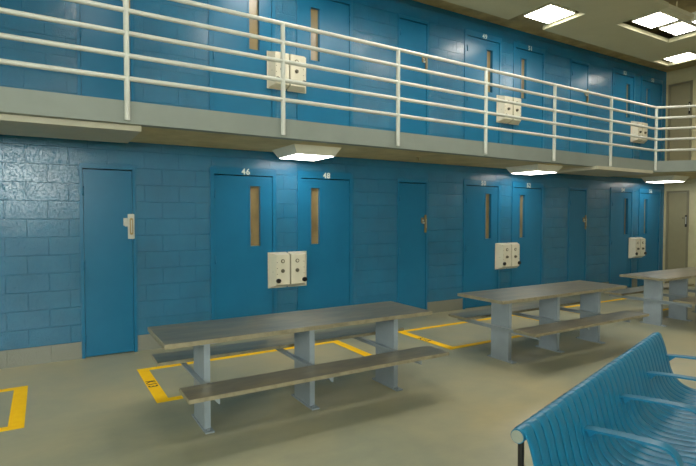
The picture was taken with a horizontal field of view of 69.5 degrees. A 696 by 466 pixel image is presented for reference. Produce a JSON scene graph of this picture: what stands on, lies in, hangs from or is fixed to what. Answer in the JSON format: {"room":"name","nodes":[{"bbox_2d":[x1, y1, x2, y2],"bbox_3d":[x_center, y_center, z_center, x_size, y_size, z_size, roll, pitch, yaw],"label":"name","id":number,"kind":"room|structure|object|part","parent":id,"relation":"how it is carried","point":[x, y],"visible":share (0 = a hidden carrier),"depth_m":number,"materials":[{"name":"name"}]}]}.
{"room":"prison interior","nodes":[
{"label":"prison interior","id":0,"kind":"room"},
{"bbox_2d":[0,0,666,368],"bbox_3d":[-0.773,-1.220,7.563,20.550,5.370,0.200,-1,2,-31],"label":"wall","id":1,"kind":"structure","parent":0,"point":[40,271],"depth_m":6.77,"materials":[{"name":"blue brick"}]},
{"bbox_2d":[76,0,133,101],"bbox_3d":[-2.982,-2.413,6.159,0.626,2.315,0.246,-1,2,-31],"label":"door","id":2,"kind":"structure","parent":1,"relation":"in","point":[91,86],"depth_m":6.08,"materials":[{"name":"blue paint"}]},
{"bbox_2d":[79,163,137,358],"bbox_3d":[-2.982,0.334,6.248,0.626,2.350,0.246,-1,2,-31],"label":"door","id":3,"kind":"structure","parent":1,"relation":"in","point":[107,192],"depth_m":6.17,"materials":[{"name":"blue paint"}]},
{"bbox_3d":[-2.737,-0.083,6.273,0.127,0.310,0.018,-1,2,-31],"label":"lock plate","id":4,"kind":"part","parent":3,"relation":"part of","materials":[{"name":"metal"}]},
{"bbox_2d":[208,0,275,117],"bbox_3d":[-1.503,-2.464,7.065,0.962,2.360,0.226,-1,2,-31],"label":"door","id":5,"kind":"structure","parent":1,"relation":"in","point":[263,8],"depth_m":6.98,"materials":[{"name":"blue paint"}]},
{"bbox_2d":[210,166,276,319],"bbox_3d":[-1.503,0.282,7.154,0.962,2.395,0.226,-1,2,-31],"label":"door","id":6,"kind":"structure","parent":1,"relation":"in","point":[243,220],"depth_m":7.05,"materials":[{"name":"blue paint"}]},
{"bbox_2d":[267,51,288,90],"bbox_3d":[-0.993,-2.333,7.165,0.290,0.530,0.166,-1,2,-31],"label":"control box","id":7,"kind":"object","parent":1,"relation":"attached to","point":[273,68],"visible":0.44,"depth_m":7.13,"materials":[{"name":"beige paint"}]},
{"bbox_2d":[268,252,289,287],"bbox_3d":[-0.993,0.541,7.258,0.290,0.520,0.166,-1,2,-31],"label":"control box","id":8,"kind":"object","parent":1,"relation":"attached to","point":[278,262],"visible":1,"depth_m":7.23,"materials":[{"name":"beige paint"}]},
{"bbox_2d":[287,54,305,93],"bbox_3d":[-0.718,-2.338,7.332,0.307,0.530,0.166,-1,2,-31],"label":"control box","id":9,"kind":"object","parent":1,"relation":"attached to","point":[297,73],"visible":0.77,"depth_m":7.28,"materials":[{"name":"beige paint"}]},
{"bbox_2d":[288,251,306,286],"bbox_3d":[-0.718,0.536,7.425,0.307,0.520,0.166,-1,2,-31],"label":"control box","id":10,"kind":"object","parent":1,"relation":"attached to","point":[298,259],"visible":0.99,"depth_m":7.37,"materials":[{"name":"beige paint"}]},
{"bbox_2d":[297,171,352,310],"bbox_3d":[-0.388,0.260,7.829,0.964,2.395,0.226,-1,2,-31],"label":"door","id":11,"kind":"structure","parent":1,"relation":"in","point":[324,199],"depth_m":7.75,"materials":[{"name":"blue paint"}]},
{"bbox_2d":[297,0,352,126],"bbox_3d":[-0.388,-2.486,7.740,0.964,2.360,0.226,-1,2,-31],"label":"door","id":12,"kind":"structure","parent":1,"relation":"in","point":[334,16],"depth_m":7.67,"materials":[{"name":"blue paint"}]},
{"bbox_2d":[0,86,695,178],"bbox_3d":[0.265,-1.235,5.848,20.550,0.223,3.806,-1,2,-31],"label":"balcony","id":13,"kind":"object","parent":1,"relation":"attached to","point":[160,124],"visible":0.75,"depth_m":6.17,"materials":[{"name":"concrete"}]},
{"bbox_2d":[0,114,140,142],"bbox_3d":[-3.116,-1.074,5.137,1.725,0.062,0.970,-1,2,-31],"label":"light fixture","id":14,"kind":"object","parent":13,"relation":"hanging from","point":[18,125],"visible":1,"depth_m":5.06,"materials":[{"name":"paint"}]},
{"bbox_2d":[272,144,340,160],"bbox_3d":[-0.578,-1.099,6.925,0.704,0.121,0.740,-1,2,-31],"label":"ceiling light","id":15,"kind":"object","parent":13,"relation":"hanging from","point":[294,151],"visible":1,"depth_m":6.70,"materials":[{"name":"white plastic"}]},
{"bbox_2d":[0,0,695,170],"bbox_3d":[0.179,-1.819,6.237,20.658,1.314,2.401,-1,2,-25],"label":"railing","id":16,"kind":"object","parent":13,"relation":"attached to","point":[125,9],"visible":1,"depth_m":6.04,"materials":[{"name":"white metal"}]},
{"bbox_3d":[-2.191,-1.766,4.966,0.053,1.290,0.054,-1,2,-31],"label":"post","id":17,"kind":"part","parent":16,"relation":"part of","materials":[{"name":"white metal"}]},
{"bbox_3d":[-0.760,-1.796,5.872,0.053,1.290,0.054,-1,2,-31],"label":"post","id":18,"kind":"part","parent":16,"relation":"part of","materials":[{"name":"white metal"}]},
{"bbox_3d":[0.179,-1.572,6.244,20.659,0.048,2.400,-1,2,-25],"label":"rail","id":19,"kind":"part","parent":16,"relation":"part of","materials":[{"name":"white metal"}]},
{"bbox_3d":[0.179,-1.797,6.237,20.659,0.048,2.400,-1,2,-25],"label":"rail","id":20,"kind":"part","parent":16,"relation":"part of","materials":[{"name":"white metal"}]},
{"bbox_3d":[0.581,-2.208,5.311,20.528,0.048,2.712,-1,2,-31],"label":"rail","id":21,"kind":"part","parent":16,"relation":"part of","materials":[{"name":"white metal"}]},
{"bbox_3d":[0.676,-1.825,6.781,0.053,1.290,0.054,-1,2,-31],"label":"post","id":22,"kind":"part","parent":16,"relation":"part of","materials":[{"name":"white metal"}]},
{"bbox_3d":[0.179,-2.452,6.216,20.659,0.048,2.400,-1,2,-25],"label":"rail","id":23,"kind":"part","parent":16,"relation":"part of","materials":[{"name":"white metal"}]},
{"bbox_3d":[2.113,-1.854,7.690,0.053,1.290,0.054,-1,2,-31],"label":"post","id":24,"kind":"part","parent":16,"relation":"part of","materials":[{"name":"white metal"}]},
{"bbox_3d":[3.532,-1.883,8.589,0.053,1.290,0.054,-1,2,-31],"label":"post","id":25,"kind":"part","parent":16,"relation":"part of","materials":[{"name":"white metal"}]},
{"bbox_3d":[4.977,-1.913,9.504,0.053,1.290,0.054,-1,2,-31],"label":"post","id":26,"kind":"part","parent":16,"relation":"part of","materials":[{"name":"white metal"}]},
{"bbox_3d":[6.372,-1.941,10.386,0.053,1.290,0.054,-1,2,-31],"label":"post","id":27,"kind":"part","parent":16,"relation":"part of","materials":[{"name":"white metal"}]},
{"bbox_2d":[505,164,562,174],"bbox_3d":[3.468,-1.178,9.374,0.704,0.121,0.740,-1,2,-31],"label":"ceiling light","id":28,"kind":"object","parent":13,"relation":"hanging from","point":[533,169],"visible":1,"depth_m":9.17,"materials":[{"name":"white plastic"}]},
{"bbox_2d":[556,166,652,176],"bbox_3d":[5.145,-1.236,10.137,1.900,0.062,0.970,-1,2,-31],"label":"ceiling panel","id":29,"kind":"object","parent":13,"relation":"hanging from","point":[603,171],"visible":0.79,"depth_m":9.91,"materials":[{"name":"paint"}]},
{"bbox_2d":[641,175,689,182],"bbox_3d":[7.437,-1.255,11.777,0.704,0.121,0.740,-1,2,-31],"label":"ceiling light","id":30,"kind":"object","parent":13,"relation":"hanging from","point":[671,178],"visible":1,"depth_m":11.59,"materials":[{"name":"white plastic"}]},
{"bbox_2d":[397,179,427,309],"bbox_3d":[1.069,0.254,8.700,0.654,2.350,0.246,-1,2,-31],"label":"door","id":31,"kind":"structure","parent":1,"relation":"in","point":[412,194],"depth_m":8.63,"materials":[{"name":"blue paint"}]},
{"bbox_3d":[1.318,-0.162,8.728,0.110,0.310,0.016,-1,2,-27],"label":"lock plate","id":32,"kind":"part","parent":31,"relation":"part of","materials":[{"name":"gold metal"}]},
{"bbox_2d":[398,14,428,134],"bbox_3d":[1.069,-2.492,8.611,0.654,2.315,0.246,-1,2,-31],"label":"door","id":33,"kind":"structure","parent":1,"relation":"in","point":[413,33],"depth_m":8.54,"materials":[{"name":"blue paint"}]},
{"bbox_2d":[463,179,500,308],"bbox_3d":[2.486,0.204,9.568,0.961,2.395,0.226,-1,2,-31],"label":"door","id":34,"kind":"structure","parent":1,"relation":"in","point":[481,198],"depth_m":9.46,"materials":[{"name":"blue paint"}]},
{"bbox_2d":[464,29,501,142],"bbox_3d":[2.486,-2.542,9.479,0.961,2.360,0.226,-1,2,-31],"label":"door","id":35,"kind":"structure","parent":1,"relation":"in","point":[481,49],"depth_m":9.36,"materials":[{"name":"blue paint"}]},
{"bbox_2d":[495,243,510,268],"bbox_3d":[3.004,0.449,9.677,0.305,0.508,0.166,-1,2,-31],"label":"control box","id":36,"kind":"object","parent":1,"relation":"attached to","point":[502,250],"visible":1,"depth_m":9.65,"materials":[{"name":"beige paint"}]},
{"bbox_2d":[496,95,512,123],"bbox_3d":[3.004,-2.373,9.586,0.305,0.515,0.166,-1,2,-31],"label":"control box","id":37,"kind":"object","parent":1,"relation":"attached to","point":[504,108],"visible":0.64,"depth_m":9.56,"materials":[{"name":"beige paint"}]},
{"bbox_2d":[507,242,520,268],"bbox_3d":[3.282,0.443,9.845,0.295,0.508,0.166,-1,2,-31],"label":"control box","id":38,"kind":"object","parent":1,"relation":"attached to","point":[515,247],"visible":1,"depth_m":9.79,"materials":[{"name":"beige paint"}]},
{"bbox_2d":[508,97,521,124],"bbox_3d":[3.282,-2.379,9.754,0.295,0.515,0.166,-1,2,-31],"label":"control box","id":39,"kind":"object","parent":1,"relation":"attached to","point":[516,109],"visible":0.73,"depth_m":9.70,"materials":[{"name":"beige paint"}]},
{"bbox_2d":[511,182,543,286],"bbox_3d":[3.583,0.182,10.233,0.934,2.395,0.226,-1,2,-31],"label":"door","id":40,"kind":"structure","parent":1,"relation":"in","point":[527,198],"depth_m":10.16,"materials":[{"name":"blue paint"}]},
{"bbox_2d":[512,42,544,147],"bbox_3d":[3.583,-2.564,10.144,0.934,2.360,0.226,-1,2,-31],"label":"door","id":41,"kind":"structure","parent":1,"relation":"in","point":[528,61],"depth_m":10.07,"materials":[{"name":"blue paint"}]},
{"bbox_2d":[568,187,586,280],"bbox_3d":[4.987,0.178,11.072,0.634,2.350,0.246,-1,2,-31],"label":"door","id":42,"kind":"structure","parent":1,"relation":"in","point":[577,222],"depth_m":11.00,"materials":[{"name":"blue paint"}]},
{"bbox_2d":[569,59,588,152],"bbox_3d":[4.987,-2.568,10.983,0.634,2.315,0.246,-1,2,-31],"label":"door","id":43,"kind":"structure","parent":1,"relation":"in","point":[579,79],"depth_m":10.91,"materials":[{"name":"blue paint"}]},
{"bbox_2d":[609,187,633,287],"bbox_3d":[6.415,0.127,11.946,0.924,2.395,0.226,-1,2,-31],"label":"door","id":44,"kind":"structure","parent":1,"relation":"in","point":[621,199],"depth_m":11.85,"materials":[{"name":"blue paint"}]},
{"bbox_2d":[612,68,635,158],"bbox_3d":[6.415,-2.619,11.858,0.924,2.360,0.226,-1,2,-31],"label":"door","id":45,"kind":"structure","parent":1,"relation":"in","point":[623,82],"depth_m":11.77,"materials":[{"name":"blue paint"}]},
{"bbox_2d":[628,237,639,257],"bbox_3d":[6.875,0.359,12.019,0.275,0.496,0.166,-1,2,-31],"label":"control box","id":46,"kind":"object","parent":1,"relation":"attached to","point":[634,243],"visible":1,"depth_m":11.99,"materials":[{"name":"beige paint"}]},
{"bbox_2d":[630,121,642,142],"bbox_3d":[6.875,-2.411,11.930,0.275,0.500,0.166,-1,2,-31],"label":"control box","id":47,"kind":"object","parent":1,"relation":"attached to","point":[634,130],"visible":0.73,"depth_m":11.90,"materials":[{"name":"beige paint"}]},
{"bbox_2d":[635,237,646,257],"bbox_3d":[7.133,0.354,12.176,0.280,0.496,0.166,-1,2,-31],"label":"control box","id":48,"kind":"object","parent":1,"relation":"attached to","point":[642,240],"visible":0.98,"depth_m":12.11,"materials":[{"name":"beige paint"}]},
{"bbox_2d":[637,123,647,143],"bbox_3d":[7.133,-2.416,12.087,0.280,0.500,0.166,-1,2,-31],"label":"control box","id":49,"kind":"object","parent":1,"relation":"attached to","point":[644,130],"visible":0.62,"depth_m":12.03,"materials":[{"name":"beige paint"}]},
{"bbox_2d":[637,189,660,286],"bbox_3d":[7.450,0.107,12.573,0.964,2.395,0.226,-1,2,-31],"label":"door","id":50,"kind":"structure","parent":1,"relation":"in","point":[649,199],"depth_m":12.50,"materials":[{"name":"blue paint"}]},
{"bbox_2d":[640,75,662,160],"bbox_3d":[7.450,-2.639,12.484,0.964,2.360,0.226,-1,2,-31],"label":"door","id":51,"kind":"structure","parent":1,"relation":"in","point":[651,88],"depth_m":12.39,"materials":[{"name":"blue paint"}]},
{"bbox_2d":[0,285,695,465],"bbox_3d":[2.853,1.732,1.668,20.950,0.150,14.200,-1,2,-31],"label":"floor","id":52,"kind":"structure","parent":0,"point":[462,407],"depth_m":4.55,"materials":[{"name":"concrete"}]},
{"bbox_2d":[0,386,27,431],"bbox_3d":[-4.039,1.583,3.909,2.585,0.003,1.180,-1,2,-31],"label":"floor marking","id":53,"kind":"object","parent":52,"relation":"on","point":[18,406],"depth_m":4.47,"materials":[{"name":"yellow paint"}]},
{"bbox_2d":[137,340,371,402],"bbox_3d":[-0.949,1.522,5.779,2.590,0.004,1.180,-1,2,-31],"label":"floor marking","id":54,"kind":"object","parent":52,"relation":"on","point":[157,392],"depth_m":5.54,"materials":[{"name":"yellow paint"}]},
{"bbox_2d":[148,301,448,433],"bbox_3d":[-0.348,1.178,4.717,2.750,0.760,1.360,-1,2,-31],"label":"dining table","id":55,"kind":"object","parent":52,"relation":"on","point":[387,357],"visible":1,"depth_m":4.48,"materials":[{"name":"silver metal"}]},
{"bbox_3d":[-1.203,1.566,4.153,0.072,0.022,0.440,-1,2,-31],"label":"plate","id":56,"kind":"part","parent":55,"relation":"part of","materials":[{"name":"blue metal"}]},
{"bbox_3d":[-0.399,1.550,4.639,0.072,0.022,0.440,-1,2,-31],"label":"plate","id":57,"kind":"part","parent":55,"relation":"part of","materials":[{"name":"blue metal"}]},
{"bbox_3d":[0.397,1.534,5.121,0.072,0.022,0.440,-1,2,-31],"label":"plate","id":58,"kind":"part","parent":55,"relation":"part of","materials":[{"name":"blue metal"}]},
{"bbox_2d":[398,315,538,349],"bbox_3d":[2.126,1.462,7.640,2.600,0.004,1.180,-1,2,-31],"label":"floor marking","id":59,"kind":"object","parent":52,"relation":"on","point":[405,332],"depth_m":7.16,"materials":[{"name":"yellow paint"}]},
{"bbox_2d":[448,280,648,363],"bbox_3d":[2.664,1.118,6.586,2.560,0.760,1.360,-1,2,-31],"label":"dining table","id":60,"kind":"object","parent":52,"relation":"on","point":[501,311],"visible":1,"depth_m":6.38,"materials":[{"name":"silver metal"}]},
{"bbox_3d":[1.837,1.153,6.022,0.050,0.703,0.270,-1,2,-31],"label":"post","id":61,"kind":"part","parent":60,"relation":"part of","materials":[{"name":"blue metal"}]},
{"bbox_3d":[1.842,1.505,6.025,0.072,0.022,0.390,-1,2,-31],"label":"plate","id":62,"kind":"part","parent":60,"relation":"part of","materials":[{"name":"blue metal"}]},
{"bbox_3d":[2.598,1.138,6.483,0.050,0.703,0.270,-1,2,-31],"label":"post","id":63,"kind":"part","parent":60,"relation":"part of","materials":[{"name":"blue metal"}]},
{"bbox_3d":[2.603,1.490,6.486,0.072,0.022,0.390,-1,2,-31],"label":"plate","id":64,"kind":"part","parent":60,"relation":"part of","materials":[{"name":"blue metal"}]},
{"bbox_3d":[3.342,1.123,6.933,0.050,0.703,0.270,-1,2,-31],"label":"post","id":65,"kind":"part","parent":60,"relation":"part of","materials":[{"name":"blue metal"}]},
{"bbox_3d":[3.348,1.476,6.936,0.072,0.022,0.390,-1,2,-31],"label":"plate","id":66,"kind":"part","parent":60,"relation":"part of","materials":[{"name":"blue metal"}]},
{"bbox_2d":[511,332,695,465],"bbox_3d":[1.769,1.216,2.912,0.568,0.802,2.529,2,3,43],"label":"slatted bench","id":67,"kind":"object","parent":52,"relation":"on","point":[633,410],"visible":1,"depth_m":2.79,"materials":[{"name":"blue metal"}]},
{"bbox_3d":[1.368,1.102,2.413,0.437,0.253,0.062,2,3,43],"label":"armrest","id":68,"kind":"part","parent":67,"relation":"part of","materials":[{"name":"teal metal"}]},
{"bbox_3d":[1.804,1.087,2.875,0.437,0.253,0.062,2,3,43],"label":"armrest","id":69,"kind":"part","parent":67,"relation":"part of","materials":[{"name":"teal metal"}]},
{"bbox_3d":[2.226,1.073,3.322,0.437,0.253,0.062,2,3,43],"label":"armrest","id":70,"kind":"part","parent":67,"relation":"part of","materials":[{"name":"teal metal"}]},
{"bbox_3d":[2.638,1.058,3.758,0.437,0.253,0.062,2,3,43],"label":"armrest","id":71,"kind":"part","parent":67,"relation":"part of","materials":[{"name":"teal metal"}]},
{"bbox_2d":[561,298,668,313],"bbox_3d":[5.163,1.403,9.478,2.500,0.003,1.180,-1,2,-31],"label":"floor marking","id":72,"kind":"object","parent":52,"relation":"on","point":[621,298],"depth_m":9.66,"materials":[{"name":"yellow paint"}]},
{"bbox_2d":[604,267,695,326],"bbox_3d":[5.707,1.054,8.568,2.400,0.760,1.360,-1,2,-31],"label":"dining table","id":73,"kind":"object","parent":52,"relation":"on","point":[679,301],"visible":0.99,"depth_m":8.16,"materials":[{"name":"silver metal"}]},
{"bbox_3d":[4.854,1.089,7.989,0.050,0.703,0.270,-1,2,-31],"label":"post","id":74,"kind":"part","parent":73,"relation":"part of","materials":[{"name":"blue metal"}]},
{"bbox_3d":[4.859,1.442,7.992,0.072,0.022,0.390,-1,2,-31],"label":"plate","id":75,"kind":"part","parent":73,"relation":"part of","materials":[{"name":"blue metal"}]},
{"bbox_3d":[5.521,1.076,8.393,0.050,0.703,0.270,-1,2,-31],"label":"post","id":76,"kind":"part","parent":73,"relation":"part of","materials":[{"name":"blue metal"}]},
{"bbox_2d":[414,0,695,71],"bbox_3d":[2.853,-3.785,1.490,20.950,0.150,14.200,-1,2,-31],"label":"ceiling","id":77,"kind":"structure","parent":0,"point":[521,23],"depth_m":9.71,"materials":[{"name":"paint"}]},
{"bbox_2d":[443,0,548,19],"bbox_3d":[1.422,-3.792,7.436,3.740,0.220,0.850,-1,2,-31],"label":"ceiling panel","id":78,"kind":"object","parent":77,"relation":"hanging from","point":[506,9],"visible":1,"depth_m":8.18,"materials":[{"name":"beige paint"}]},
{"bbox_2d":[523,2,575,23],"bbox_3d":[3.478,-3.856,8.674,0.660,0.172,0.560,-1,2,-31],"label":"ceiling light","id":79,"kind":"object","parent":77,"relation":"hanging from","point":[547,13],"visible":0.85,"depth_m":8.62,"materials":[{"name":"white plastic"}]},
{"bbox_2d":[546,0,668,24],"bbox_3d":[3.821,-3.806,7.877,2.840,0.220,0.880,-1,2,-31],"label":"ceiling panel","id":80,"kind":"object","parent":77,"relation":"hanging from","point":[616,12],"visible":1,"depth_m":8.26,"materials":[{"name":"beige paint"}]},
{"bbox_2d":[543,12,692,61],"bbox_3d":[5.389,-3.870,9.837,3.705,0.220,0.850,-1,2,-31],"label":"ceiling panel","id":81,"kind":"object","parent":77,"relation":"hanging from","point":[623,38],"visible":0.96,"depth_m":9.64,"materials":[{"name":"beige paint"}]},
{"bbox_2d":[631,11,678,27],"bbox_3d":[5.469,-3.865,8.938,0.640,0.172,0.490,-1,2,-31],"label":"ceiling light","id":82,"kind":"object","parent":77,"relation":"hanging from","point":[657,18],"visible":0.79,"depth_m":8.88,"materials":[{"name":"white plastic"}]},
{"bbox_2d":[653,60,668,66],"bbox_3d":[7.057,-3.917,11.314,0.680,0.220,0.050,-1,2,-31],"label":"ceiling panel","id":83,"kind":"object","parent":77,"relation":"hanging from","point":[660,62],"visible":0.56,"depth_m":11.30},
{"bbox_2d":[659,1,693,20],"bbox_3d":[5.597,-3.828,8.543,0.890,0.220,0.140,-1,2,-31],"label":"ceiling panel","id":84,"kind":"object","parent":77,"relation":"hanging from","point":[672,10],"visible":0.94,"depth_m":8.52,"materials":[{"name":"beige paint"}]},
{"bbox_2d":[659,19,695,34],"bbox_3d":[6.155,-3.877,9.330,0.620,0.172,0.410,-1,2,-31],"label":"ceiling light","id":85,"kind":"object","parent":77,"relation":"hanging from","point":[677,27],"visible":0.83,"depth_m":9.26,"materials":[{"name":"white plastic"}]},
{"bbox_2d":[665,51,695,61],"bbox_3d":[7.261,-3.925,10.958,0.500,0.182,0.530,-1,2,-31],"label":"ceiling light","id":86,"kind":"object","parent":77,"relation":"hanging from","point":[690,54],"visible":0.42,"depth_m":10.97,"materials":[{"name":"white plastic"}]},
{"bbox_2d":[668,57,695,65],"bbox_3d":[7.534,-3.911,11.106,0.080,0.220,0.800,-1,2,-31],"label":"ceiling panel","id":87,"kind":"object","parent":77,"relation":"hanging from","point":[693,58],"visible":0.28,"depth_m":11.20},
{"bbox_2d":[669,31,695,51],"bbox_3d":[7.316,-3.872,9.922,1.680,0.220,1.000,-1,2,-31],"label":"ceiling panel","id":88,"kind":"object","parent":77,"relation":"hanging from","point":[688,41],"visible":1,"depth_m":9.86,"materials":[{"name":"beige paint"}]},
{"bbox_2d":[691,11,695,23],"bbox_3d":[6.534,-3.866,8.993,0.620,0.172,0.420,-1,2,-31],"label":"ceiling light","id":89,"kind":"object","parent":77,"relation":"hanging from","point":[694,13],"visible":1,"depth_m":8.97,"materials":[{"name":"white plastic"}]},
{"bbox_2d":[663,65,695,286],"bbox_3d":[11.727,-1.200,6.950,0.200,5.370,13.800,-1,2,-31],"label":"wall","id":90,"kind":"structure","parent":0,"point":[689,73],"depth_m":12.31,"materials":[{"name":"beige paint"}]},
{"bbox_2d":[665,190,688,282],"bbox_3d":[8.303,0.123,12.609,0.242,2.360,0.520,-1,2,-31],"label":"door","id":91,"kind":"structure","parent":90,"relation":"in","point":[677,202],"depth_m":12.56,"materials":[{"name":"beige paint"}]},
{"bbox_2d":[667,80,692,160],"bbox_3d":[8.309,-2.593,12.513,0.242,2.265,0.550,-1,2,-31],"label":"door","id":92,"kind":"structure","parent":90,"relation":"in","point":[681,93],"depth_m":12.46,"materials":[{"name":"beige paint"}]}
]}

